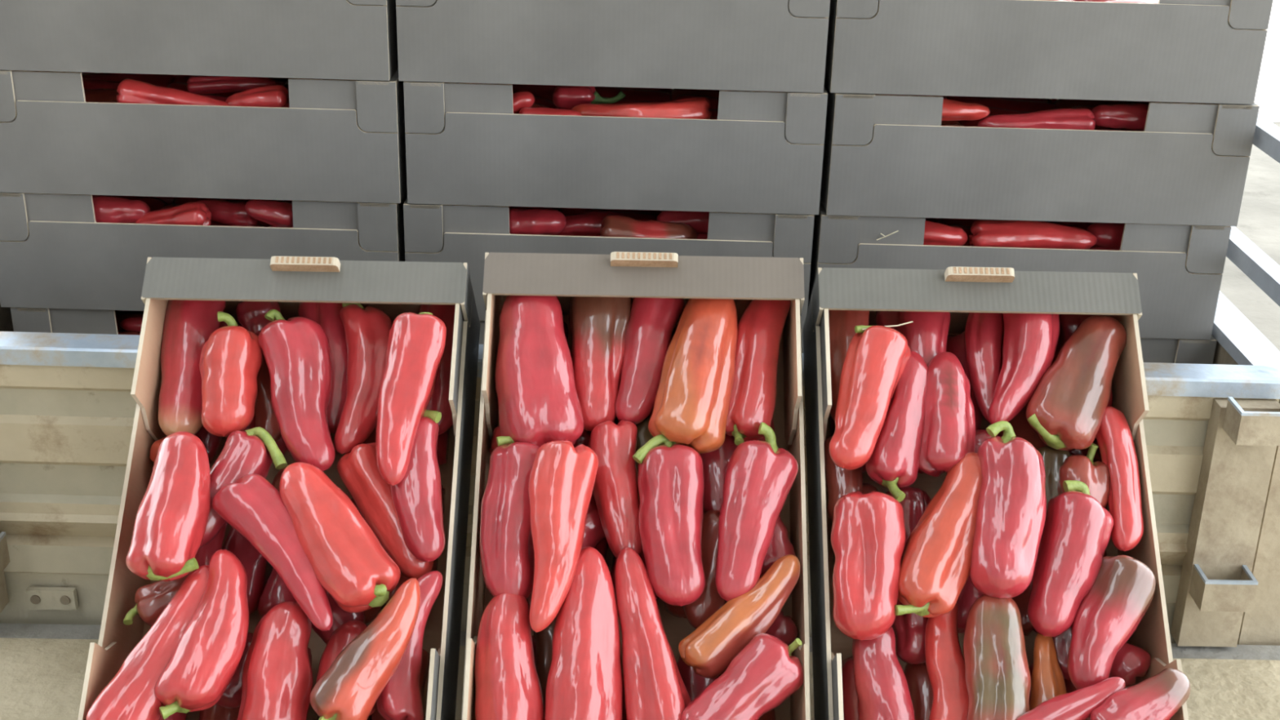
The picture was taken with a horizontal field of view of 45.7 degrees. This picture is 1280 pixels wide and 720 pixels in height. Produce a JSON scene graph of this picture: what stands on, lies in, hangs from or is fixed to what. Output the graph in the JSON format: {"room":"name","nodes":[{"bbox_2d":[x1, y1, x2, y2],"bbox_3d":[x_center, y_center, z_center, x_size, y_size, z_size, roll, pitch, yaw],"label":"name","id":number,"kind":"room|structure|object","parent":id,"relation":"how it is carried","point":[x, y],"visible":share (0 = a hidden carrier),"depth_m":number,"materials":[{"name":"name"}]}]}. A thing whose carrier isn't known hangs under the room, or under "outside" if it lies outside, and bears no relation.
{"room":"produce market","nodes":[
{"label":"produce market","id":0,"kind":"room"},
{"bbox_2d":[0,637,1279,719],"bbox_3d":[-0.029,1.655,-0.061,12.000,0.600,4.995,1,23,0],"label":"floor","id":1,"kind":"structure","parent":0,"point":[41,678],"depth_m":2.05,"materials":[{"name":"beige concrete"}]},
{"bbox_2d":[77,256,479,719],"bbox_3d":[-0.412,0.211,1.801,0.390,0.591,0.609,1,23,0],"label":"carton","id":2,"kind":"object","parent":1,"relation":"on","point":[395,288],"visible":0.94,"depth_m":1.84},
{"bbox_2d":[85,564,208,719],"bbox_3d":[-0.538,0.330,1.679,0.077,0.156,0.178,11,25,23],"label":"pepper","id":3,"kind":"object","parent":2,"relation":"in","point":[130,695],"visible":0.78,"depth_m":1.65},
{"bbox_2d":[123,571,191,626],"bbox_3d":[-0.546,0.277,1.755,0.099,0.053,0.046,-6,24,-15],"label":"pepper","id":4,"kind":"object","parent":2,"relation":"in","point":[151,599],"visible":0.42,"depth_m":1.74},
{"bbox_2d":[125,431,210,582],"bbox_3d":[-0.533,0.168,1.730,0.085,0.136,0.149,0,23,-2],"label":"pepper","id":5,"kind":"object","parent":2,"relation":"in","point":[171,518],"visible":1,"depth_m":1.71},
{"bbox_2d":[157,299,226,435],"bbox_3d":[-0.561,0.000,1.878,0.073,0.153,0.164,2,23,3],"label":"pepper","id":6,"kind":"object","parent":2,"relation":"in","point":[188,326],"visible":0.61,"depth_m":1.86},
{"bbox_2d":[154,549,248,719],"bbox_3d":[-0.473,0.307,1.676,0.077,0.139,0.159,9,24,19],"label":"pepper","id":7,"kind":"object","parent":2,"relation":"in","point":[208,654],"visible":1,"depth_m":1.66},
{"bbox_2d":[199,311,262,437],"bbox_3d":[-0.497,0.019,1.834,0.075,0.126,0.118,0,23,-3],"label":"pepper","id":8,"kind":"object","parent":2,"relation":"in","point":[230,362],"visible":0.98,"depth_m":1.81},
{"bbox_2d":[200,426,287,547],"bbox_3d":[-0.488,0.147,1.785,0.128,0.112,0.080,-15,28,-33],"label":"pepper","id":9,"kind":"object","parent":2,"relation":"in","point":[252,451],"visible":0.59,"depth_m":1.77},
{"bbox_2d":[235,301,280,336],"bbox_3d":[-0.480,-0.053,1.930,0.054,0.062,0.062,-15,28,-33],"label":"pepper","id":10,"kind":"object","parent":2,"relation":"in","point":[250,314],"visible":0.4,"depth_m":1.91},
{"bbox_2d":[254,353,281,442],"bbox_3d":[-0.468,0.038,1.891,0.050,0.100,0.113,-6,24,-15],"label":"pepper","id":11,"kind":"object","parent":2,"relation":"in","point":[265,418],"visible":0.18,"depth_m":1.86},
{"bbox_2d":[212,473,333,631],"bbox_3d":[-0.405,0.211,1.729,0.190,0.131,0.066,17,28,33],"label":"pepper","id":12,"kind":"object","parent":2,"relation":"in","point":[255,508],"visible":0.97,"depth_m":1.71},
{"bbox_2d":[236,600,312,719],"bbox_3d":[-0.405,0.352,1.694,0.080,0.130,0.133,1,23,-1],"label":"pepper","id":13,"kind":"object","parent":2,"relation":"in","point":[277,673],"visible":0.94,"depth_m":1.67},
{"bbox_2d":[257,309,334,471],"bbox_3d":[-0.405,0.035,1.832,0.081,0.155,0.170,-8,25,-21],"label":"pepper","id":14,"kind":"object","parent":2,"relation":"in","point":[295,351],"visible":0.93,"depth_m":1.81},
{"bbox_2d":[159,320,449,719],"bbox_3d":[-0.412,0.229,1.851,0.336,0.443,0.464,1,23,0],"label":"pepper layer","id":15,"kind":"object","parent":2,"relation":"in","point":[274,592],"visible":0.06,"depth_m":1.82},
{"bbox_2d":[215,631,253,708],"bbox_3d":[-0.460,0.354,1.748,0.084,0.076,0.064,-20,30,-40],"label":"pepper","id":16,"kind":"object","parent":15,"relation":"on","point":[231,697],"visible":0.18,"depth_m":1.72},
{"bbox_2d":[311,591,365,644],"bbox_3d":[-0.361,0.296,1.773,0.068,0.067,0.074,-16,28,-34],"label":"pepper","id":17,"kind":"object","parent":15,"relation":"on","point":[340,616],"visible":0.14,"depth_m":1.75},
{"bbox_2d":[297,302,346,433],"bbox_3d":[-0.382,-0.006,1.909,0.075,0.152,0.154,-7,24,-18],"label":"pepper","id":18,"kind":"object","parent":2,"relation":"in","point":[326,314],"visible":0.26,"depth_m":1.88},
{"bbox_2d":[279,462,400,613],"bbox_3d":[-0.349,0.205,1.729,0.178,0.136,0.081,20,30,38],"label":"pepper","id":19,"kind":"object","parent":2,"relation":"in","point":[344,553],"visible":1,"depth_m":1.70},
{"bbox_2d":[315,619,376,715],"bbox_3d":[-0.333,0.357,1.722,0.069,0.095,0.098,-6,24,-15],"label":"pepper","id":20,"kind":"object","parent":2,"relation":"in","point":[347,632],"visible":0.3,"depth_m":1.72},
{"bbox_2d":[333,302,392,453],"bbox_3d":[-0.335,0.018,1.867,0.074,0.147,0.157,-1,23,-4],"label":"pepper","id":21,"kind":"object","parent":2,"relation":"in","point":[366,330],"visible":0.85,"depth_m":1.85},
{"bbox_2d":[309,577,420,719],"bbox_3d":[-0.292,0.328,1.665,0.068,0.125,0.158,21,30,38],"label":"pepper","id":22,"kind":"object","parent":2,"relation":"in","point":[350,688],"visible":1,"depth_m":1.65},
{"bbox_2d":[336,442,434,579],"bbox_3d":[-0.296,0.175,1.803,0.062,0.130,0.157,-19,30,-39],"label":"pepper","id":23,"kind":"object","parent":2,"relation":"in","point":[357,469],"visible":0.61,"depth_m":1.78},
{"bbox_2d":[376,570,442,719],"bbox_3d":[-0.264,0.326,1.709,0.063,0.135,0.136,3,23,5],"label":"pepper","id":24,"kind":"object","parent":2,"relation":"in","point":[400,699],"visible":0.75,"depth_m":1.68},
{"bbox_2d":[375,311,446,485],"bbox_3d":[-0.273,0.039,1.801,0.073,0.165,0.167,3,23,4],"label":"pepper","id":25,"kind":"object","parent":2,"relation":"in","point":[415,351],"visible":1,"depth_m":1.78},
{"bbox_2d":[390,409,445,562],"bbox_3d":[-0.261,0.145,1.780,0.063,0.139,0.145,-2,23,-7],"label":"pepper","id":26,"kind":"object","parent":2,"relation":"in","point":[417,501],"visible":0.81,"depth_m":1.76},
{"bbox_2d":[418,304,455,435],"bbox_3d":[-0.252,0.002,1.907,0.060,0.141,0.152,0,23,-1],"label":"pepper","id":27,"kind":"object","parent":2,"relation":"in","point":[439,402],"visible":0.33,"depth_m":1.88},
{"bbox_2d":[461,251,811,719],"bbox_3d":[-0.001,0.206,1.817,0.390,0.600,0.600,1,23,0],"label":"carton","id":28,"kind":"object","parent":1,"relation":"on","point":[618,273],"visible":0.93,"depth_m":1.85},
{"bbox_2d":[474,593,544,719],"bbox_3d":[-0.150,0.356,1.710,0.080,0.151,0.155,-2,23,-8],"label":"pepper","id":29,"kind":"object","parent":28,"relation":"in","point":[508,686],"visible":0.91,"depth_m":1.69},
{"bbox_2d":[479,435,539,598],"bbox_3d":[-0.149,0.185,1.781,0.079,0.158,0.153,5,23,10],"label":"pepper","id":30,"kind":"object","parent":28,"relation":"in","point":[505,539],"visible":0.8,"depth_m":1.75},
{"bbox_2d":[494,295,584,446],"bbox_3d":[-0.131,0.013,1.848,0.097,0.182,0.180,-6,24,-15],"label":"pepper","id":31,"kind":"object","parent":28,"relation":"in","point":[539,404],"visible":0.76,"depth_m":1.82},
{"bbox_2d":[528,440,598,632],"bbox_3d":[-0.101,0.193,1.748,0.077,0.175,0.172,7,24,14],"label":"pepper","id":32,"kind":"object","parent":28,"relation":"in","point":[562,476],"visible":1,"depth_m":1.73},
{"bbox_2d":[544,546,622,719],"bbox_3d":[-0.056,0.335,1.713,0.090,0.188,0.183,5,23,8],"label":"pepper","id":33,"kind":"object","parent":28,"relation":"in","point":[584,682],"visible":0.91,"depth_m":1.69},
{"bbox_2d":[568,296,632,431],"bbox_3d":[-0.047,-0.013,1.891,0.081,0.160,0.165,-1,23,-4],"label":"pepper","id":34,"kind":"object","parent":28,"relation":"in","point":[598,326],"visible":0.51,"depth_m":1.87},
{"bbox_2d":[587,419,643,558],"bbox_3d":[-0.029,0.153,1.818,0.062,0.138,0.136,-2,23,-7],"label":"pepper","id":35,"kind":"object","parent":28,"relation":"in","point":[615,494],"visible":0.76,"depth_m":1.80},
{"bbox_2d":[615,297,684,424],"bbox_3d":[0.007,-0.011,1.885,0.063,0.146,0.154,8,24,17],"label":"pepper","id":36,"kind":"object","parent":28,"relation":"in","point":[652,322],"visible":0.77,"depth_m":1.86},
{"bbox_2d":[526,321,776,719],"bbox_3d":[-0.001,0.223,1.868,0.336,0.454,0.454,1,23,0],"label":"pepper layer","id":37,"kind":"object","parent":28,"relation":"in","point":[695,684],"visible":0.02,"depth_m":1.81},
{"bbox_2d":[533,617,556,715],"bbox_3d":[-0.096,0.362,1.769,0.057,0.097,0.101,-1,23,-4],"label":"pepper","id":38,"kind":"object","parent":37,"relation":"on","point":[543,639],"visible":0.16,"depth_m":1.76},
{"bbox_2d":[581,503,605,548],"bbox_3d":[-0.072,0.211,1.828,0.082,0.064,0.056,-7,24,-19],"label":"pepper","id":39,"kind":"object","parent":37,"relation":"on","point":[593,531],"visible":0.16,"depth_m":1.82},
{"bbox_2d":[699,434,737,511],"bbox_3d":[0.095,0.137,1.861,0.057,0.100,0.102,-4,24,-12],"label":"pepper","id":40,"kind":"object","parent":37,"relation":"on","point":[715,463],"visible":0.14,"depth_m":1.84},
{"bbox_2d":[614,546,691,719],"bbox_3d":[0.015,0.335,1.722,0.078,0.184,0.184,-3,23,-10],"label":"pepper","id":41,"kind":"object","parent":28,"relation":"in","point":[655,688],"visible":0.98,"depth_m":1.70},
{"bbox_2d":[632,434,705,606],"bbox_3d":[0.040,0.186,1.779,0.084,0.157,0.157,-3,23,-10],"label":"pepper","id":42,"kind":"object","parent":28,"relation":"in","point":[671,482],"visible":0.99,"depth_m":1.76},
{"bbox_2d":[648,298,737,453],"bbox_3d":[0.074,0.013,1.851,0.094,0.172,0.182,8,24,16],"label":"pepper","id":43,"kind":"object","parent":28,"relation":"in","point":[691,405],"visible":0.8,"depth_m":1.82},
{"bbox_2d":[682,509,726,628],"bbox_3d":[0.086,0.243,1.813,0.064,0.123,0.119,11,25,23],"label":"pepper","id":44,"kind":"object","parent":28,"relation":"in","point":[696,613],"visible":0.3,"depth_m":1.79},
{"bbox_2d":[678,554,800,679],"bbox_3d":[0.121,0.296,1.736,0.160,0.113,0.055,-12,26,-27],"label":"pepper","id":45,"kind":"object","parent":28,"relation":"in","point":[710,648],"visible":0.97,"depth_m":1.72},
{"bbox_2d":[680,633,803,719],"bbox_3d":[0.115,0.370,1.684,0.150,0.108,0.071,-15,28,-33],"label":"pepper","id":46,"kind":"object","parent":28,"relation":"in","point":[764,673],"visible":0.98,"depth_m":1.67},
{"bbox_2d":[714,422,798,601],"bbox_3d":[0.128,0.176,1.781,0.079,0.167,0.160,11,25,22],"label":"pepper","id":47,"kind":"object","parent":28,"relation":"in","point":[759,477],"visible":0.99,"depth_m":1.76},
{"bbox_2d":[725,299,791,445],"bbox_3d":[0.145,0.004,1.874,0.071,0.160,0.179,9,24,18],"label":"pepper","id":48,"kind":"object","parent":28,"relation":"in","point":[761,325],"visible":0.67,"depth_m":1.85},
{"bbox_2d":[760,515,795,577],"bbox_3d":[0.153,0.218,1.814,0.059,0.081,0.079,-6,24,-15],"label":"pepper","id":49,"kind":"object","parent":28,"relation":"in","point":[780,546],"visible":0.22,"depth_m":1.79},
{"bbox_2d":[765,609,797,645],"bbox_3d":[0.149,0.324,1.786,0.072,0.066,0.055,-11,26,-26],"label":"pepper","id":50,"kind":"object","parent":28,"relation":"in","point":[784,628],"visible":0.26,"depth_m":1.77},
{"bbox_2d":[0,622,1279,660],"bbox_3d":[-0.012,0.673,2.259,12.000,0.596,0.043,1,23,0],"label":"metal rail","id":51,"kind":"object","parent":1,"relation":"attached to","point":[7,630],"depth_m":2.14,"materials":[{"name":"grey metal"}]},
{"bbox_2d":[802,266,1188,719],"bbox_3d":[0.407,0.224,1.805,0.390,0.591,0.609,1,23,0],"label":"carton","id":52,"kind":"object","parent":1,"relation":"on","point":[960,291],"visible":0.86,"depth_m":1.84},
{"bbox_2d":[823,435,862,522],"bbox_3d":[0.246,0.144,1.854,0.052,0.094,0.097,4,23,8],"label":"pepper","id":53,"kind":"object","parent":52,"relation":"in","point":[840,482],"visible":0.36,"depth_m":1.83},
{"bbox_2d":[828,310,869,421],"bbox_3d":[0.255,-0.009,1.891,0.057,0.140,0.142,4,23,8],"label":"pepper","id":54,"kind":"object","parent":52,"relation":"in","point":[842,323],"visible":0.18,"depth_m":1.88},
{"bbox_2d":[831,490,905,640],"bbox_3d":[0.260,0.232,1.748,0.085,0.144,0.145,5,23,10],"label":"pepper","id":55,"kind":"object","parent":52,"relation":"in","point":[868,532],"visible":1,"depth_m":1.72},
{"bbox_2d":[828,324,911,470],"bbox_3d":[0.267,0.040,1.817,0.070,0.141,0.161,12,25,24],"label":"pepper","id":56,"kind":"object","parent":52,"relation":"in","point":[877,356],"visible":1,"depth_m":1.79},
{"bbox_2d":[852,626,915,719],"bbox_3d":[0.272,0.365,1.728,0.060,0.114,0.116,-3,23,-9],"label":"pepper","id":57,"kind":"object","parent":52,"relation":"in","point":[881,684],"visible":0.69,"depth_m":1.71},
{"bbox_2d":[865,350,928,502],"bbox_3d":[0.312,0.075,1.821,0.064,0.134,0.154,9,24,19],"label":"pepper","id":58,"kind":"object","parent":52,"relation":"in","point":[893,464],"visible":0.82,"depth_m":1.80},
{"bbox_2d":[899,311,950,364],"bbox_3d":[0.357,-0.029,1.897,0.065,0.116,0.114,3,23,4],"label":"pepper","id":59,"kind":"object","parent":52,"relation":"in","point":[926,335],"visible":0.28,"depth_m":1.88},
{"bbox_2d":[924,603,968,719],"bbox_3d":[0.353,0.355,1.732,0.058,0.125,0.130,3,23,4],"label":"pepper","id":60,"kind":"object","parent":52,"relation":"in","point":[944,659],"visible":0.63,"depth_m":1.72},
{"bbox_2d":[894,452,982,617],"bbox_3d":[0.350,0.206,1.753,0.080,0.155,0.187,12,25,24],"label":"pepper","id":61,"kind":"object","parent":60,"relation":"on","point":[935,561],"visible":0.82,"depth_m":1.73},
{"bbox_2d":[919,351,975,476],"bbox_3d":[0.369,0.068,1.827,0.070,0.124,0.134,5,23,9],"label":"pepper","id":62,"kind":"object","parent":52,"relation":"in","point":[948,434],"visible":0.91,"depth_m":1.80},
{"bbox_2d":[829,331,1106,719],"bbox_3d":[0.407,0.241,1.855,0.336,0.443,0.464,1,23,0],"label":"pepper layer","id":63,"kind":"object","parent":52,"relation":"in","point":[920,688],"visible":0.11,"depth_m":1.81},
{"bbox_2d":[885,486,924,556],"bbox_3d":[0.319,0.194,1.832,0.050,0.076,0.078,-1,23,-5],"label":"pepper","id":64,"kind":"object","parent":63,"relation":"on","point":[913,503],"visible":0.34,"depth_m":1.82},
{"bbox_2d":[892,599,928,664],"bbox_3d":[0.323,0.310,1.780,0.063,0.077,0.076,0,23,-3],"label":"pepper","id":65,"kind":"object","parent":63,"relation":"on","point":[909,628],"visible":0.34,"depth_m":1.76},
{"bbox_2d":[964,312,1004,423],"bbox_3d":[0.429,-0.007,1.892,0.052,0.132,0.142,5,23,9],"label":"pepper","id":66,"kind":"object","parent":52,"relation":"in","point":[984,331],"visible":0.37,"depth_m":1.88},
{"bbox_2d":[963,594,1031,719],"bbox_3d":[0.399,0.345,1.701,0.073,0.134,0.137,3,23,6],"label":"pepper","id":67,"kind":"object","parent":52,"relation":"in","point":[997,677],"visible":0.91,"depth_m":1.68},
{"bbox_2d":[969,420,1046,598],"bbox_3d":[0.425,0.175,1.747,0.082,0.165,0.158,5,23,10],"label":"pepper","id":68,"kind":"object","parent":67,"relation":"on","point":[1011,511],"visible":1,"depth_m":1.73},
{"bbox_2d":[988,312,1059,424],"bbox_3d":[0.473,-0.010,1.861,0.076,0.144,0.153,6,24,12],"label":"pepper","id":69,"kind":"object","parent":52,"relation":"in","point":[1030,340],"visible":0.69,"depth_m":1.84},
{"bbox_2d":[1029,632,1066,710],"bbox_3d":[0.466,0.366,1.728,0.043,0.087,0.092,6,24,12],"label":"pepper","id":70,"kind":"object","parent":52,"relation":"in","point":[1047,680],"visible":0.63,"depth_m":1.72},
{"bbox_2d":[1036,445,1071,516],"bbox_3d":[0.502,0.152,1.851,0.050,0.082,0.088,4,23,6],"label":"pepper","id":71,"kind":"object","parent":52,"relation":"in","point":[1053,459],"visible":0.29,"depth_m":1.84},
{"bbox_2d":[1026,480,1113,637],"bbox_3d":[0.496,0.229,1.754,0.077,0.143,0.150,10,25,21],"label":"pepper","id":72,"kind":"object","parent":52,"relation":"in","point":[1076,535],"visible":0.99,"depth_m":1.74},
{"bbox_2d":[1015,676,1125,719],"bbox_3d":[0.468,0.386,1.664,0.139,0.066,0.037,-9,25,-23],"label":"pepper","id":73,"kind":"object","parent":52,"relation":"in","point":[1077,704],"visible":0.93,"depth_m":1.65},
{"bbox_2d":[1026,315,1126,450],"bbox_3d":[0.531,0.029,1.850,0.085,0.143,0.162,14,26,29],"label":"pepper","id":74,"kind":"object","parent":52,"relation":"in","point":[1067,407],"visible":1,"depth_m":1.82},
{"bbox_2d":[1057,443,1111,508],"bbox_3d":[0.532,0.148,1.818,0.065,0.079,0.077,11,25,22],"label":"pepper","id":75,"kind":"object","parent":52,"relation":"in","point":[1096,475],"visible":0.48,"depth_m":1.81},
{"bbox_2d":[1066,555,1155,689],"bbox_3d":[0.531,0.295,1.729,0.070,0.126,0.148,17,28,34],"label":"pepper","id":76,"kind":"object","parent":52,"relation":"in","point":[1123,589],"visible":0.91,"depth_m":1.71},
{"bbox_2d":[1095,405,1143,551],"bbox_3d":[0.573,0.138,1.812,0.047,0.133,0.142,-1,23,-4],"label":"pepper","id":77,"kind":"object","parent":52,"relation":"in","point":[1114,438],"visible":0.8,"depth_m":1.80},
{"bbox_2d":[1108,641,1151,686],"bbox_3d":[0.558,0.352,1.766,0.065,0.056,0.053,10,25,20],"label":"pepper","id":78,"kind":"object","parent":52,"relation":"in","point":[1131,662],"visible":0.49,"depth_m":1.75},
{"bbox_2d":[1089,667,1191,719],"bbox_3d":[0.546,0.383,1.655,0.117,0.081,0.055,-10,25,-24],"label":"pepper","id":79,"kind":"object","parent":52,"relation":"in","point":[1161,695],"visible":1,"depth_m":1.64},
{"bbox_2d":[1219,122,1279,351],"bbox_3d":[0.181,-10.354,29.194,60.000,0.150,58.162,1,23,0],"label":"floor","id":80,"kind":"structure","parent":0,"point":[1259,219],"depth_m":5.83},
{"bbox_2d":[0,113,1279,647],"bbox_3d":[-0.013,-0.375,3.545,2.080,1.520,3.281,1,23,0],"label":"trailer","id":81,"kind":"object","parent":80,"relation":"on","point":[68,406],"visible":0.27,"depth_m":2.08,"materials":[{"name":"beige paint"}]},
{"bbox_2d":[10,307,118,334],"bbox_3d":[-0.648,-0.063,2.500,0.600,0.178,0.385,2,23,0],"label":"carton","id":82,"kind":"object","parent":81,"relation":"on","point":[24,319],"visible":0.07,"depth_m":2.30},
{"bbox_2d":[0,190,407,311],"bbox_3d":[-0.657,-0.229,2.428,0.600,0.178,0.385,2,23,0],"label":"carton","id":83,"kind":"object","parent":82,"relation":"on","point":[55,253],"visible":0.46,"depth_m":2.24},
{"bbox_2d":[92,195,293,227],"bbox_3d":[-0.657,-0.209,2.437,0.556,0.131,0.331,2,23,0],"label":"heap","id":84,"kind":"object","parent":83,"relation":"in","point":[154,202],"visible":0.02,"depth_m":2.40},
{"bbox_2d":[92,195,151,223],"bbox_3d":[-0.787,-0.222,2.280,0.108,0.052,0.055,1,23,0],"label":"pepper","id":85,"kind":"object","parent":84,"relation":"on","point":[108,209],"visible":0.6,"depth_m":2.26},
{"bbox_2d":[133,201,211,225],"bbox_3d":[-0.699,-0.213,2.277,0.116,0.053,0.053,5,23,9],"label":"pepper","id":86,"kind":"object","parent":84,"relation":"on","point":[191,213],"visible":0.58,"depth_m":2.26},
{"bbox_2d":[198,199,259,225],"bbox_3d":[-0.631,-0.223,2.317,0.104,0.042,0.045,2,23,3],"label":"pepper","id":87,"kind":"object","parent":84,"relation":"on","point":[223,211],"visible":0.56,"depth_m":2.30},
{"bbox_2d":[244,199,293,227],"bbox_3d":[-0.553,-0.221,2.280,0.080,0.042,0.042,2,23,3],"label":"pepper","id":88,"kind":"object","parent":84,"relation":"on","point":[272,212],"visible":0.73,"depth_m":2.26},
{"bbox_2d":[0,68,407,203],"bbox_3d":[-0.646,-0.394,2.357,0.600,0.178,0.385,2,23,0],"label":"carton","id":89,"kind":"object","parent":83,"relation":"on","point":[335,140],"visible":0.53,"depth_m":2.18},
{"bbox_2d":[0,0,398,80],"bbox_3d":[-0.650,-0.560,2.287,0.600,0.178,0.385,2,23,0],"label":"carton","id":90,"kind":"object","parent":89,"relation":"on","point":[320,39],"visible":0.89,"depth_m":2.12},
{"bbox_2d":[81,71,346,102],"bbox_3d":[-0.646,-0.374,2.365,0.556,0.131,0.331,2,23,0],"label":"heap","id":91,"kind":"object","parent":89,"relation":"in","point":[101,87],"visible":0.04,"depth_m":2.34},
{"bbox_2d":[115,78,228,106],"bbox_3d":[-0.669,-0.383,2.207,0.175,0.052,0.051,-1,23,-4],"label":"pepper","id":92,"kind":"object","parent":91,"relation":"on","point":[130,91],"visible":0.56,"depth_m":2.19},
{"bbox_2d":[186,75,276,94],"bbox_3d":[-0.608,-0.410,2.268,0.133,0.029,0.033,0,23,-3],"label":"pepper","id":93,"kind":"object","parent":91,"relation":"on","point":[200,85],"visible":0.81,"depth_m":2.26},
{"bbox_2d":[225,84,288,107],"bbox_3d":[-0.555,-0.379,2.209,0.094,0.044,0.046,3,23,5],"label":"pepper","id":94,"kind":"object","parent":91,"relation":"on","point":[277,95],"visible":0.62,"depth_m":2.19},
{"bbox_2d":[479,320,803,353],"bbox_3d":[-0.043,-0.047,2.503,0.600,0.178,0.385,2,23,0],"label":"carton","id":95,"kind":"object","parent":81,"relation":"on","point":[482,322],"visible":0.02,"depth_m":2.30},
{"bbox_2d":[403,197,814,328],"bbox_3d":[-0.046,-0.212,2.430,0.600,0.179,0.385,2,23,0],"label":"carton","id":96,"kind":"object","parent":95,"relation":"on","point":[433,233],"visible":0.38,"depth_m":2.24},
{"bbox_2d":[508,206,707,239],"bbox_3d":[-0.047,-0.192,2.438,0.556,0.131,0.331,2,23,0],"label":"heap","id":97,"kind":"object","parent":96,"relation":"in","point":[641,215],"visible":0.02,"depth_m":2.41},
{"bbox_2d":[508,208,566,235],"bbox_3d":[-0.157,-0.204,2.284,0.095,0.048,0.053,3,23,6],"label":"pepper","id":98,"kind":"object","parent":97,"relation":"on","point":[535,221],"visible":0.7,"depth_m":2.26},
{"bbox_2d":[556,210,610,236],"bbox_3d":[-0.086,-0.204,2.322,0.099,0.044,0.049,1,23,0],"label":"pepper","id":99,"kind":"object","parent":97,"relation":"on","point":[587,224],"visible":0.46,"depth_m":2.30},
{"bbox_2d":[600,213,697,239],"bbox_3d":[0.013,-0.190,2.280,0.148,0.054,0.057,3,23,4],"label":"pepper","id":100,"kind":"object","parent":97,"relation":"on","point":[612,225],"visible":0.69,"depth_m":2.26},
{"bbox_2d":[656,210,709,233],"bbox_3d":[0.076,-0.214,2.311,0.103,0.045,0.048,1,23,0],"label":"pepper","id":101,"kind":"object","parent":97,"relation":"on","point":[699,220],"visible":0.33,"depth_m":2.29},
{"bbox_2d":[403,80,827,214],"bbox_3d":[-0.035,-0.377,2.360,0.600,0.178,0.385,2,23,0],"label":"carton","id":102,"kind":"object","parent":96,"relation":"on","point":[466,144],"visible":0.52,"depth_m":2.19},
{"bbox_2d":[395,0,830,93],"bbox_3d":[-0.037,-0.543,2.289,0.600,0.178,0.385,2,23,0],"label":"carton","id":103,"kind":"object","parent":102,"relation":"on","point":[732,45],"visible":1,"depth_m":2.12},
{"bbox_2d":[457,82,784,119],"bbox_3d":[-0.036,-0.358,2.368,0.556,0.131,0.331,2,23,0],"label":"heap","id":104,"kind":"object","parent":102,"relation":"in","point":[542,94],"visible":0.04,"depth_m":2.39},
{"bbox_2d":[551,85,625,109],"bbox_3d":[-0.076,-0.391,2.258,0.110,0.041,0.048,2,23,0],"label":"pepper","id":105,"kind":"object","parent":104,"relation":"on","point":[565,97],"visible":0.73,"depth_m":2.24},
{"bbox_2d":[571,96,711,119],"bbox_3d":[0.001,-0.359,2.207,0.208,0.043,0.062,0,23,-2],"label":"pepper","id":106,"kind":"object","parent":104,"relation":"on","point":[695,108],"visible":0.63,"depth_m":2.19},
{"bbox_2d":[807,308,1217,364],"bbox_3d":[0.570,-0.030,2.505,0.600,0.178,0.385,2,23,0],"label":"carton","id":107,"kind":"object","parent":81,"relation":"on","point":[1153,349],"visible":0.03,"depth_m":2.31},
{"bbox_2d":[807,198,1231,339],"bbox_3d":[0.564,-0.196,2.434,0.600,0.179,0.385,2,23,0],"label":"carton","id":108,"kind":"object","parent":107,"relation":"on","point":[1179,268],"visible":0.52,"depth_m":2.25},
{"bbox_2d":[925,217,1119,250],"bbox_3d":[0.564,-0.177,2.442,0.556,0.131,0.331,2,23,0],"label":"heap","id":109,"kind":"object","parent":108,"relation":"in","point":[964,224],"visible":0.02,"depth_m":2.41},
{"bbox_2d":[923,220,968,245],"bbox_3d":[0.438,-0.192,2.279,0.110,0.049,0.049,1,23,-1],"label":"pepper","id":110,"kind":"object","parent":109,"relation":"on","point":[935,233],"visible":0.5,"depth_m":2.26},
{"bbox_2d":[968,219,1097,249],"bbox_3d":[0.591,-0.185,2.283,0.191,0.049,0.058,1,23,0],"label":"pepper","id":111,"kind":"object","parent":109,"relation":"on","point":[984,233],"visible":0.79,"depth_m":2.26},
{"bbox_2d":[1086,222,1124,248],"bbox_3d":[0.716,-0.191,2.300,0.081,0.042,0.050,2,23,0],"label":"pepper","id":112,"kind":"object","parent":109,"relation":"on","point":[1107,234],"visible":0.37,"depth_m":2.28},
{"bbox_2d":[820,80,1259,226],"bbox_3d":[0.576,-0.361,2.362,0.600,0.178,0.385,2,23,0],"label":"carton","id":113,"kind":"object","parent":108,"relation":"on","point":[884,155],"visible":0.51,"depth_m":2.19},
{"bbox_2d":[874,93,1159,131],"bbox_3d":[0.576,-0.341,2.370,0.556,0.131,0.331,2,23,0],"label":"heap","id":114,"kind":"object","parent":113,"relation":"in","point":[997,105],"visible":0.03,"depth_m":2.40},
{"bbox_2d":[924,95,990,120],"bbox_3d":[0.452,-0.363,2.205,0.114,0.036,0.040,2,23,0],"label":"pepper","id":115,"kind":"object","parent":114,"relation":"on","point":[953,110],"visible":0.54,"depth_m":2.19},
{"bbox_2d":[977,107,1095,129],"bbox_3d":[0.576,-0.347,2.215,0.170,0.042,0.047,1,23,0],"label":"pepper","id":116,"kind":"object","parent":114,"relation":"on","point":[1078,118],"visible":0.69,"depth_m":2.20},
{"bbox_2d":[1091,102,1148,130],"bbox_3d":[0.703,-0.355,2.225,0.092,0.043,0.046,1,23,0],"label":"pepper","id":117,"kind":"object","parent":114,"relation":"on","point":[1132,116],"visible":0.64,"depth_m":2.21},
{"bbox_2d":[824,0,1273,104],"bbox_3d":[0.573,-0.527,2.294,0.600,0.178,0.385,2,23,0],"label":"carton","id":118,"kind":"object","parent":113,"relation":"on","point":[1166,51],"visible":0.94,"depth_m":2.12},
{"bbox_2d":[1253,0,1279,122],"bbox_3d":[0.199,-11.394,31.442,60.000,0.020,53.210,1,23,0],"label":"pavement","id":119,"kind":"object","parent":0,"point":[1267,97],"depth_m":8.45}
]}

